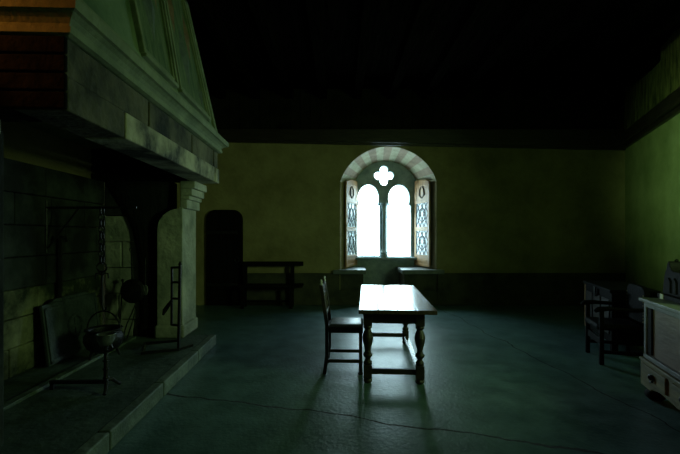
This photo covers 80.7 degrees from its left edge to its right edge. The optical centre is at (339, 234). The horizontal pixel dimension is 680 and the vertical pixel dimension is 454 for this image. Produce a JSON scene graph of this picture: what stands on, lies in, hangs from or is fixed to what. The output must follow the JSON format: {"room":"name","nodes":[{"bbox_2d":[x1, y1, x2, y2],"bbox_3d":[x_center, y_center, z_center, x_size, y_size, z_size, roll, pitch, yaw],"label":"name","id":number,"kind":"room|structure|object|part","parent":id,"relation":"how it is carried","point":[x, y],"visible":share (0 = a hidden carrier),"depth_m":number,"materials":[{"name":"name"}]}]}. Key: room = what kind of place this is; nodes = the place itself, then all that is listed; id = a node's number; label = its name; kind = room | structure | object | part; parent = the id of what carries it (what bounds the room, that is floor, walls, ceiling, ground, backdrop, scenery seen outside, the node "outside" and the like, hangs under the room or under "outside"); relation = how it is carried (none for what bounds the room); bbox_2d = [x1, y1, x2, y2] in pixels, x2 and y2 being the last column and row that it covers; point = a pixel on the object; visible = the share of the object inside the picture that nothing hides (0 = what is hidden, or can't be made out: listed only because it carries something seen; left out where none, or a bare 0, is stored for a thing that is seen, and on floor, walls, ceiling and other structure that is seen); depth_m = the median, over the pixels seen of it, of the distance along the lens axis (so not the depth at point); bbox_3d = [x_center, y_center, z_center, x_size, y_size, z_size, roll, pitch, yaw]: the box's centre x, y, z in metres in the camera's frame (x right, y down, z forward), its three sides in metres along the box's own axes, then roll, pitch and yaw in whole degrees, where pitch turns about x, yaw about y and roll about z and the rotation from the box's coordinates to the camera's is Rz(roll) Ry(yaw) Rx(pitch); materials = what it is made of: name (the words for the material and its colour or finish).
{"room":"historic interior","nodes":[
{"label":"historic interior","id":0,"kind":"room"},
{"bbox_2d":[0,122,179,324],"bbox_3d":[-3.643,-0.880,3.576,0.300,5.000,12.100,0,0,-2],"label":"wall","id":1,"kind":"structure","parent":0,"point":[24,143],"depth_m":4.84,"materials":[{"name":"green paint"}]},
{"bbox_2d":[107,305,679,453],"bbox_3d":[1.600,1.720,3.455,11.600,0.200,11.710,0,0,0],"label":"floor","id":2,"kind":"structure","parent":0,"point":[500,379],"depth_m":4.17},
{"bbox_2d":[0,0,228,453],"bbox_3d":[-2.578,-0.930,4.128,1.870,5.100,4.420,0,0,-2],"label":"fireplace","id":3,"kind":"object","parent":2,"relation":"on","point":[124,81],"visible":0.91,"depth_m":4.20,"materials":[{"name":"stone"}]},
{"bbox_2d":[39,292,99,366],"bbox_3d":[-3.274,1.096,4.921,0.138,0.717,1.040,0,0,-2],"label":"fireback","id":4,"kind":"object","parent":3,"relation":"on","point":[64,320],"visible":0.8,"depth_m":4.75,"materials":[{"name":"metal"}]},
{"bbox_2d":[49,331,120,395],"bbox_3d":[-2.449,1.206,3.791,0.632,0.536,0.299,0,0,-2],"label":"andiron","id":5,"kind":"object","parent":3,"relation":"on","point":[105,339],"visible":1,"depth_m":3.79,"materials":[{"name":"metal"}]},
{"bbox_3d":[-2.223,1.228,3.800,0.060,0.350,0.060,0,0,-2],"label":"post","id":6,"kind":"part","parent":5,"relation":"part of","materials":[{"name":"metal"}]},
{"bbox_2d":[95,331,116,345],"bbox_3d":[-2.223,0.996,3.800,0.180,0.115,0.177,0,0,-2],"label":"cup","id":7,"kind":"object","parent":5,"relation":"on","point":[103,338],"depth_m":3.75,"materials":[{"name":"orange metal"}]},
{"bbox_2d":[44,201,136,252],"bbox_3d":[-2.870,-0.095,4.600,1.066,0.600,0.036,0,0,0],"label":"crane","id":8,"kind":"object","parent":3,"relation":"attached to","point":[47,207],"visible":1,"depth_m":4.59,"materials":[{"name":"metal"}]},
{"bbox_3d":[-2.870,-0.315,4.600,1.066,0.028,0.028,0,0,0],"label":"arm","id":9,"kind":"part","parent":8,"relation":"part of","materials":[{"name":"metal"}]},
{"bbox_2d":[95,206,108,310],"bbox_3d":[-2.737,0.277,4.600,0.154,1.211,0.078,0,0,24],"label":"chain","id":10,"kind":"object","parent":8,"relation":"hanging from","point":[101,261],"visible":1,"depth_m":4.59,"materials":[{"name":"metal"}]},
{"bbox_2d":[83,311,123,359],"bbox_3d":[-2.717,1.133,4.600,0.410,0.533,0.410,0,0,0],"label":"cauldron","id":11,"kind":"object","parent":10,"relation":"hanging from","point":[90,342],"visible":0.85,"depth_m":4.54,"materials":[{"name":"metal"}]},
{"bbox_2d":[83,324,123,353],"bbox_3d":[-2.717,1.208,4.600,0.410,0.275,0.410,0,0,0],"label":"bowl","id":12,"kind":"object","parent":11,"relation":"on","point":[90,342],"depth_m":4.52,"materials":[{"name":"metal"}]},
{"bbox_3d":[-2.717,0.979,4.600,0.398,0.225,0.018,0,0,0],"label":"bail handle","id":13,"kind":"part","parent":11,"relation":"part of","materials":[{"name":"metal"}]},
{"bbox_3d":[-2.583,-1.360,4.267,1.870,0.240,3.840,0,0,-2],"label":"cornice","id":14,"kind":"part","parent":3,"relation":"part of","materials":[{"name":"stone"}]},
{"bbox_2d":[124,302,137,338],"bbox_3d":[-2.986,1.194,5.697,0.218,0.563,0.049,0,0,-29],"label":"tongs","id":15,"kind":"object","parent":3,"relation":"on","point":[136,304],"visible":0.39,"depth_m":5.69,"materials":[{"name":"metal"}]},
{"bbox_2d":[120,248,144,302],"bbox_3d":[-2.898,0.565,5.593,0.340,0.778,0.075,0,0,0],"label":"pan","id":16,"kind":"object","parent":3,"relation":"hanging from","point":[132,290],"visible":1,"depth_m":5.56,"materials":[{"name":"metal"}]},
{"bbox_3d":[-2.925,0.405,5.608,0.063,0.459,0.028,0,0,22],"label":"handle","id":17,"kind":"part","parent":16,"relation":"part of","materials":[{"name":"metal"}]},
{"bbox_2d":[120,279,144,302],"bbox_3d":[-2.898,0.784,5.593,0.340,0.340,0.075,0,0,0],"label":"bowl","id":18,"kind":"object","parent":16,"relation":"on","point":[132,290],"depth_m":5.56,"materials":[{"name":"metal"}]},
{"bbox_2d":[144,258,147,294],"bbox_3d":[-2.733,0.585,5.630,0.074,0.524,0.034,0,0,0],"label":"skimmer","id":19,"kind":"object","parent":3,"relation":"hanging from","point":[145,285],"visible":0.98,"depth_m":5.62,"materials":[{"name":"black metal"}]},
{"bbox_2d":[83,0,211,124],"bbox_3d":[-2.658,-2.475,4.264,1.720,2.010,3.540,0,0,-2],"label":"hood","id":20,"kind":"object","parent":3,"relation":"attached to","point":[161,33],"depth_m":4.33,"materials":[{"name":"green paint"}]},
{"bbox_3d":[-1.952,-2.432,4.292,0.377,1.963,3.493,0,0,-2],"label":"edge moulding","id":21,"kind":"part","parent":3,"relation":"part of","materials":[{"name":"stone"}]},
{"bbox_3d":[-1.930,-2.438,3.958,0.334,1.647,1.019,0,0,-2],"label":"panel frame","id":22,"kind":"part","parent":3,"relation":"part of","materials":[{"name":"stone"}]},
{"bbox_3d":[-1.948,-2.435,3.957,0.291,1.594,0.970,0,0,-2],"label":"painted panel","id":23,"kind":"part","parent":3,"relation":"part of","materials":[{"name":"green paint"}]},
{"bbox_2d":[141,261,192,354],"bbox_3d":[-2.206,0.905,5.118,0.617,1.144,0.199,0,0,-20],"label":"rack","id":24,"kind":"object","parent":3,"relation":"on","point":[179,267],"visible":1,"depth_m":5.09,"materials":[{"name":"metal"}]},
{"bbox_3d":[-1.992,-2.435,5.106,0.291,1.594,1.170,0,0,-2],"label":"painted panel","id":25,"kind":"part","parent":3,"relation":"part of","materials":[{"name":"green paint"}]},
{"bbox_3d":[-1.974,-2.438,5.105,0.334,1.647,1.218,0,0,-2],"label":"panel frame","id":26,"kind":"part","parent":3,"relation":"part of","materials":[{"name":"stone"}]},
{"bbox_2d":[239,261,302,308],"bbox_3d":[-1.520,1.110,8.920,1.380,1.020,0.360,0,0,0],"label":"bench","id":27,"kind":"object","parent":2,"relation":"on","point":[243,287],"visible":1,"depth_m":9.02,"materials":[{"name":"black wood"}]},
{"bbox_3d":[-2.150,1.385,8.790,0.070,0.470,0.060,0,0,0],"label":"leg","id":28,"kind":"part","parent":27,"relation":"part of","materials":[{"name":"black wood"}]},
{"bbox_3d":[-2.150,0.895,9.070,0.090,0.410,0.050,0,0,0],"label":"post","id":29,"kind":"part","parent":27,"relation":"part of","materials":[{"name":"black wood"}]},
{"bbox_3d":[-2.150,1.385,9.050,0.070,0.470,0.060,0,0,0],"label":"leg","id":30,"kind":"part","parent":27,"relation":"part of","materials":[{"name":"black wood"}]},
{"bbox_3d":[-1.520,1.125,8.920,1.380,0.050,0.360,0,0,0],"label":"seat","id":31,"kind":"part","parent":27,"relation":"part of","materials":[{"name":"black wood"}]},
{"bbox_3d":[-1.520,0.650,9.075,1.380,0.100,0.050,0,0,0],"label":"rail","id":32,"kind":"part","parent":27,"relation":"part of","materials":[{"name":"black wood"}]},
{"bbox_3d":[-1.080,1.385,8.790,0.070,0.470,0.060,0,0,0],"label":"leg","id":33,"kind":"part","parent":27,"relation":"part of","materials":[{"name":"black wood"}]},
{"bbox_3d":[-1.080,0.895,9.070,0.090,0.410,0.050,0,0,0],"label":"post","id":34,"kind":"part","parent":27,"relation":"part of","materials":[{"name":"black wood"}]},
{"bbox_2d":[319,276,362,374],"bbox_3d":[0.023,1.067,4.862,0.514,1.105,0.468,0,0,3],"label":"chair","id":35,"kind":"object","parent":2,"relation":"on","point":[332,325],"visible":1,"depth_m":4.65,"materials":[{"name":"brown wood"}]},
{"bbox_3d":[-0.186,1.103,4.668,0.106,1.035,0.040,0,0,3],"label":"leg","id":36,"kind":"part","parent":35,"relation":"part of","materials":[{"name":"brown wood"}]},
{"bbox_3d":[-0.201,0.613,4.874,0.028,0.154,0.410,0,0,3],"label":"crest rail","id":37,"kind":"part","parent":35,"relation":"part of","materials":[{"name":"brown wood"}]},
{"bbox_3d":[-0.165,1.103,5.077,0.106,1.035,0.040,0,0,3],"label":"leg","id":38,"kind":"part","parent":35,"relation":"part of","materials":[{"name":"brown wood"}]},
{"bbox_3d":[0.068,1.107,4.860,0.425,0.065,0.430,0,0,3],"label":"seat frame","id":39,"kind":"part","parent":35,"relation":"part of","materials":[{"name":"brown wood"}]},
{"bbox_3d":[0.079,1.058,4.859,0.401,0.040,0.414,0,0,3],"label":"seat","id":40,"kind":"part","parent":35,"relation":"part of","materials":[{"name":"wood"}]},
{"bbox_3d":[0.239,1.350,4.646,0.058,0.540,0.058,0,0,3],"label":"leg","id":41,"kind":"part","parent":35,"relation":"part of","materials":[{"name":"brown wood"}]},
{"bbox_2d":[359,285,437,384],"bbox_3d":[0.685,1.210,5.320,0.833,0.820,2.160,0,0,4],"label":"table","id":42,"kind":"object","parent":2,"relation":"on","point":[405,305],"visible":1,"depth_m":4.37,"materials":[{"name":"brown wood"}]},
{"bbox_3d":[0.305,1.232,4.393,0.120,0.775,0.120,0,0,4],"label":"leg","id":43,"kind":"part","parent":42,"relation":"part of","materials":[{"name":"brown wood"}]},
{"bbox_3d":[0.976,1.232,5.962,0.120,0.775,0.120,0,0,4],"label":"leg","id":44,"kind":"part","parent":42,"relation":"part of","materials":[{"name":"brown wood"}]},
{"bbox_3d":[0.869,1.232,4.356,0.120,0.775,0.120,0,0,4],"label":"leg","id":45,"kind":"part","parent":42,"relation":"part of","materials":[{"name":"brown wood"}]},
{"bbox_2d":[581,284,649,364],"bbox_3d":[3.554,1.130,5.202,0.611,0.980,0.604,0,0,16],"label":"armchair","id":46,"kind":"object","parent":2,"relation":"on","point":[635,308],"visible":0.88,"depth_m":5.07,"materials":[{"name":"black wood"}]},
{"bbox_3d":[3.418,1.280,5.522,0.050,0.680,0.050,0,0,16],"label":"leg","id":47,"kind":"part","parent":46,"relation":"part of","materials":[{"name":"black wood"}]},
{"bbox_3d":[3.344,1.335,5.262,0.020,0.090,0.540,0,0,16],"label":"rail","id":48,"kind":"part","parent":46,"relation":"part of","materials":[{"name":"black wood"}]},
{"bbox_3d":[3.269,1.280,5.003,0.050,0.680,0.050,0,0,16],"label":"leg","id":49,"kind":"part","parent":46,"relation":"part of","materials":[{"name":"black wood"}]},
{"bbox_3d":[3.606,0.934,5.468,0.563,0.082,0.064,0,0,16],"label":"armrest","id":50,"kind":"part","parent":46,"relation":"part of","materials":[{"name":"black wood"}]},
{"bbox_3d":[3.546,1.160,5.204,0.510,0.080,0.520,0,0,16],"label":"seat","id":51,"kind":"part","parent":46,"relation":"part of","materials":[{"name":"brown wood"}]},
{"bbox_3d":[3.457,0.934,4.949,0.563,0.082,0.064,0,0,16],"label":"armrest","id":52,"kind":"part","parent":46,"relation":"part of","materials":[{"name":"black wood"}]},
{"bbox_3d":[3.882,1.340,5.389,0.045,0.560,0.050,0,0,16],"label":"leg","id":53,"kind":"part","parent":46,"relation":"part of","materials":[{"name":"black wood"}]},
{"bbox_3d":[3.817,0.870,5.126,0.065,0.460,0.540,0,0,16],"label":"backrest","id":54,"kind":"part","parent":46,"relation":"part of","materials":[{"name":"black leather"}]},
{"bbox_2d":[583,280,661,350],"bbox_3d":[4.144,1.185,5.975,0.615,0.870,1.210,0,0,16],"label":"coffer","id":55,"kind":"object","parent":2,"relation":"on","point":[612,291],"visible":0.42,"depth_m":5.57,"materials":[{"name":"black wood"}]},
{"bbox_3d":[4.056,1.150,6.589,0.042,0.700,0.042,0,0,16],"label":"corner post","id":56,"kind":"part","parent":55,"relation":"part of","materials":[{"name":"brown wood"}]},
{"bbox_3d":[3.987,1.140,6.399,0.020,0.480,0.300,0,0,16],"label":"panel","id":57,"kind":"part","parent":55,"relation":"part of","materials":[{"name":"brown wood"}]},
{"bbox_3d":[3.888,1.140,6.053,0.020,0.480,0.300,0,0,16],"label":"panel","id":58,"kind":"part","parent":55,"relation":"part of","materials":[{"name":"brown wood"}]},
{"bbox_3d":[3.788,1.140,5.707,0.020,0.480,0.300,0,0,16],"label":"panel","id":59,"kind":"part","parent":55,"relation":"part of","materials":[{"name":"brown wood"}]},
{"bbox_3d":[4.151,0.775,5.973,0.600,0.050,1.210,0,0,16],"label":"lid","id":60,"kind":"part","parent":55,"relation":"part of","materials":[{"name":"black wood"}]},
{"bbox_2d":[638,297,679,409],"bbox_3d":[3.148,1.127,3.145,0.800,0.985,1.770,0,0,16],"label":"chest","id":61,"kind":"object","parent":2,"relation":"on","point":[660,360],"visible":1,"depth_m":3.73,"materials":[{"name":"grey wood"}]},
{"bbox_3d":[2.940,1.361,3.787,0.045,0.090,0.093,0,0,16],"label":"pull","id":62,"kind":"part","parent":61,"relation":"part of","materials":[{"name":"metal"}]},
{"bbox_3d":[2.969,1.355,3.779,0.025,0.150,0.460,0,0,16],"label":"drawer","id":63,"kind":"part","parent":61,"relation":"part of","materials":[{"name":"brown wood"}]},
{"bbox_3d":[3.170,0.652,3.139,0.755,0.035,1.770,0,0,16],"label":"lid","id":64,"kind":"part","parent":61,"relation":"part of","materials":[{"name":"grey wood"}]},
{"bbox_3d":[3.172,1.250,3.138,0.750,0.030,1.760,0,0,16],"label":"moulding","id":65,"kind":"part","parent":61,"relation":"part of","materials":[{"name":"brown wood"}]},
{"bbox_3d":[3.177,1.385,3.136,0.740,0.250,1.740,0,0,16],"label":"drawer","id":66,"kind":"part","parent":61,"relation":"part of","materials":[{"name":"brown wood"}]},
{"bbox_3d":[2.855,0.953,3.229,0.040,0.565,1.700,0,0,16],"label":"frame","id":67,"kind":"part","parent":61,"relation":"part of","materials":[{"name":"grey wood"}]},
{"bbox_2d":[657,259,679,303],"bbox_3d":[3.262,0.435,3.795,0.227,0.400,0.530,0,0,16],"label":"shrine","id":68,"kind":"object","parent":61,"relation":"on","point":[671,287],"visible":1,"depth_m":3.89,"materials":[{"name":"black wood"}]},
{"bbox_3d":[2.817,1.355,3.250,0.025,0.150,0.460,0,0,16],"label":"drawer","id":69,"kind":"part","parent":61,"relation":"part of","materials":[{"name":"brown wood"}]},
{"bbox_2d":[180,89,624,304],"bbox_3d":[1.670,-0.880,9.720,11.740,5.000,0.960,0,0,0],"label":"wall","id":70,"kind":"structure","parent":0,"point":[493,210],"depth_m":9.26,"materials":[{"name":"green paint"}]},
{"bbox_2d":[206,210,242,304],"bbox_3d":[-2.660,0.520,9.200,0.840,2.200,0.100,0,0,0],"label":"door","id":71,"kind":"structure","parent":70,"relation":"in","point":[224,228],"depth_m":9.19,"materials":[{"name":"black wood"}]},
{"bbox_2d":[340,274,362,289],"bbox_3d":[0.282,1.085,9.705,0.555,0.370,0.890,0,0,0],"label":"window seat base","id":72,"kind":"object","parent":70,"relation":"on","point":[347,281],"visible":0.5,"depth_m":9.26,"materials":[{"name":"stone"}]},
{"bbox_2d":[333,267,365,273],"bbox_3d":[0.232,0.850,9.655,0.775,0.100,0.990,0,0,0],"label":"window seat","id":73,"kind":"object","parent":72,"relation":"on","point":[351,270],"visible":0.98,"depth_m":9.16,"materials":[{"name":"stone"}]},
{"bbox_2d":[345,161,429,284],"bbox_3d":[1.126,-0.305,9.903,2.014,3.274,0.977,0,0,0],"label":"window","id":74,"kind":"structure","parent":70,"relation":"in","point":[381,269],"depth_m":10.19,"materials":[{"name":"stone"}]},
{"bbox_3d":[0.280,-0.300,9.785,0.040,2.120,0.786,0,0,22],"label":"frame","id":75,"kind":"part","parent":74,"relation":"part of","materials":[{"name":"brown wood"}]},
{"bbox_3d":[0.280,-0.255,9.785,0.030,1.910,0.616,0,0,22],"label":"wood panel","id":76,"kind":"part","parent":74,"relation":"part of","materials":[{"name":"brown wood"}]},
{"bbox_3d":[0.280,-0.490,9.785,0.006,0.580,0.616,0,0,22],"label":"pane","id":77,"kind":"part","parent":74,"relation":"part of","materials":[{"name":"glass"}]},
{"bbox_3d":[0.280,0.190,9.785,0.006,0.580,0.616,0,0,22],"label":"pane","id":78,"kind":"part","parent":74,"relation":"part of","materials":[{"name":"glass"}]},
{"bbox_3d":[1.165,0.592,10.120,1.640,0.058,0.160,0,0,0],"label":"sill","id":79,"kind":"part","parent":74,"relation":"part of","materials":[{"name":"stone"}]},
{"bbox_3d":[2.010,-0.255,9.785,0.030,1.910,0.590,0,0,-16],"label":"wood panel","id":80,"kind":"part","parent":74,"relation":"part of","materials":[{"name":"brown wood"}]},
{"bbox_3d":[2.010,-0.490,9.785,0.006,0.580,0.590,0,0,-16],"label":"pane","id":81,"kind":"part","parent":74,"relation":"part of","materials":[{"name":"clear glass"}]},
{"bbox_3d":[2.010,0.190,9.785,0.006,0.580,0.590,0,0,-16],"label":"pane","id":82,"kind":"part","parent":74,"relation":"part of","materials":[{"name":"clear glass"}]},
{"bbox_3d":[2.010,-0.300,9.785,0.040,2.120,0.760,0,0,-16],"label":"frame","id":83,"kind":"part","parent":74,"relation":"part of","materials":[{"name":"brown wood"}]},
{"bbox_2d":[341,147,435,181],"bbox_3d":[1.120,-1.643,9.730,2.230,0.805,0.940,0,0,0],"label":"arch","id":84,"kind":"object","parent":70,"relation":"attached to","point":[419,169],"visible":0.94,"depth_m":9.64,"materials":[{"name":"grey stone"}]},
{"bbox_2d":[399,272,436,289],"bbox_3d":[1.863,1.085,9.705,0.745,0.370,0.890,0,0,0],"label":"window seat base","id":85,"kind":"object","parent":70,"relation":"on","point":[420,281],"visible":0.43,"depth_m":9.26,"materials":[{"name":"stone"}]},
{"bbox_2d":[396,267,444,273],"bbox_3d":[1.913,0.850,9.655,0.965,0.100,0.990,0,0,0],"label":"window seat","id":86,"kind":"object","parent":85,"relation":"on","point":[404,270],"visible":0.98,"depth_m":9.16,"materials":[{"name":"stone"}]},
{"bbox_2d":[217,129,625,150],"bbox_3d":[1.600,-2.185,9.220,11.600,0.490,0.120,0,0,0],"label":"beam","id":87,"kind":"structure","parent":70,"relation":"attached to","point":[576,139],"depth_m":9.16,"materials":[{"name":"brown wood"}]},
{"bbox_2d":[247,273,625,304],"bbox_3d":[2.600,1.250,9.245,9.600,0.740,0.070,0,0,0],"label":"wainscoting","id":88,"kind":"structure","parent":70,"relation":"attached to","point":[452,288],"depth_m":9.21,"materials":[{"name":"wood"}]},
{"bbox_2d":[188,0,679,88],"bbox_3d":[1.600,-3.455,3.580,11.600,0.150,11.960,0,0,0],"label":"ceiling","id":89,"kind":"structure","parent":0,"point":[340,19],"depth_m":7.02,"materials":[{"name":"brown wood"}]},
{"bbox_2d":[200,56,225,98],"bbox_3d":[-2.720,-3.260,3.520,0.180,0.240,11.440,0,0,0],"label":"beam","id":90,"kind":"structure","parent":89,"relation":"attached to","point":[213,83],"depth_m":8.45,"materials":[{"name":"brown wood"}]},
{"bbox_2d":[189,0,259,98],"bbox_3d":[-1.940,-3.260,3.520,0.180,0.240,11.440,0,0,0],"label":"beam","id":91,"kind":"structure","parent":89,"relation":"attached to","point":[205,9],"depth_m":6.63,"materials":[{"name":"brown wood"}]},
{"bbox_2d":[247,0,293,98],"bbox_3d":[-1.160,-3.260,3.520,0.180,0.240,11.440,0,0,0],"label":"beam","id":92,"kind":"structure","parent":89,"relation":"attached to","point":[259,9],"depth_m":6.59,"materials":[{"name":"brown wood"}]},
{"bbox_2d":[305,0,326,98],"bbox_3d":[-0.380,-3.260,3.520,0.180,0.240,11.440,0,0,0],"label":"beam","id":93,"kind":"structure","parent":89,"relation":"attached to","point":[313,9],"depth_m":6.56,"materials":[{"name":"brown wood"}]},
{"bbox_2d":[353,0,375,98],"bbox_3d":[0.400,-3.260,3.520,0.180,0.240,11.440,0,0,0],"label":"beam","id":94,"kind":"structure","parent":89,"relation":"attached to","point":[367,12],"depth_m":6.56,"materials":[{"name":"brown wood"}]},
{"bbox_2d":[387,0,433,98],"bbox_3d":[1.180,-3.260,3.520,0.180,0.240,11.440,0,0,0],"label":"beam","id":95,"kind":"structure","parent":89,"relation":"attached to","point":[421,10],"depth_m":6.59,"materials":[{"name":"brown wood"}]},
{"bbox_2d":[421,0,492,98],"bbox_3d":[1.960,-3.260,3.520,0.180,0.240,11.440,0,0,0],"label":"beam","id":96,"kind":"structure","parent":89,"relation":"attached to","point":[475,9],"depth_m":6.63,"materials":[{"name":"brown wood"}]},
{"bbox_2d":[455,0,550,98],"bbox_3d":[2.740,-3.260,3.520,0.180,0.240,11.440,0,0,0],"label":"beam","id":97,"kind":"structure","parent":89,"relation":"attached to","point":[528,10],"depth_m":6.63,"materials":[{"name":"brown wood"}]},
{"bbox_2d":[489,0,608,98],"bbox_3d":[3.520,-3.260,3.520,0.180,0.240,11.440,0,0,0],"label":"beam","id":98,"kind":"structure","parent":89,"relation":"attached to","point":[582,10],"depth_m":6.64,"materials":[{"name":"brown wood"}]},
{"bbox_2d":[523,0,666,98],"bbox_3d":[4.300,-3.260,3.520,0.180,0.240,11.440,0,0,0],"label":"beam","id":99,"kind":"structure","parent":89,"relation":"attached to","point":[635,10],"depth_m":6.65,"materials":[{"name":"brown wood"}]},
{"bbox_2d":[556,6,679,98],"bbox_3d":[5.080,-3.260,3.520,0.180,0.240,11.440,0,0,0],"label":"beam","id":100,"kind":"structure","parent":89,"relation":"attached to","point":[669,23],"depth_m":7.04,"materials":[{"name":"brown wood"}]},
{"bbox_2d":[590,48,660,98],"bbox_3d":[5.860,-3.260,3.520,0.180,0.240,11.440,0,0,0],"label":"beam","id":101,"kind":"structure","parent":89,"relation":"attached to","point":[646,64],"depth_m":8.07,"materials":[{"name":"brown wood"}]},
{"bbox_2d":[624,28,679,292],"bbox_3d":[4.548,-0.880,3.624,0.322,5.000,13.150,0,0,21],"label":"wall","id":102,"kind":"structure","parent":0,"point":[652,163],"depth_m":7.57,"materials":[{"name":"green paint"}]},
{"bbox_2d":[620,86,679,148],"bbox_3d":[4.366,-2.140,3.668,0.191,0.320,13.100,0,0,21],"label":"beam","id":103,"kind":"structure","parent":102,"relation":"attached to","point":[668,108],"depth_m":7.29,"materials":[{"name":"brown wood"}]}
]}

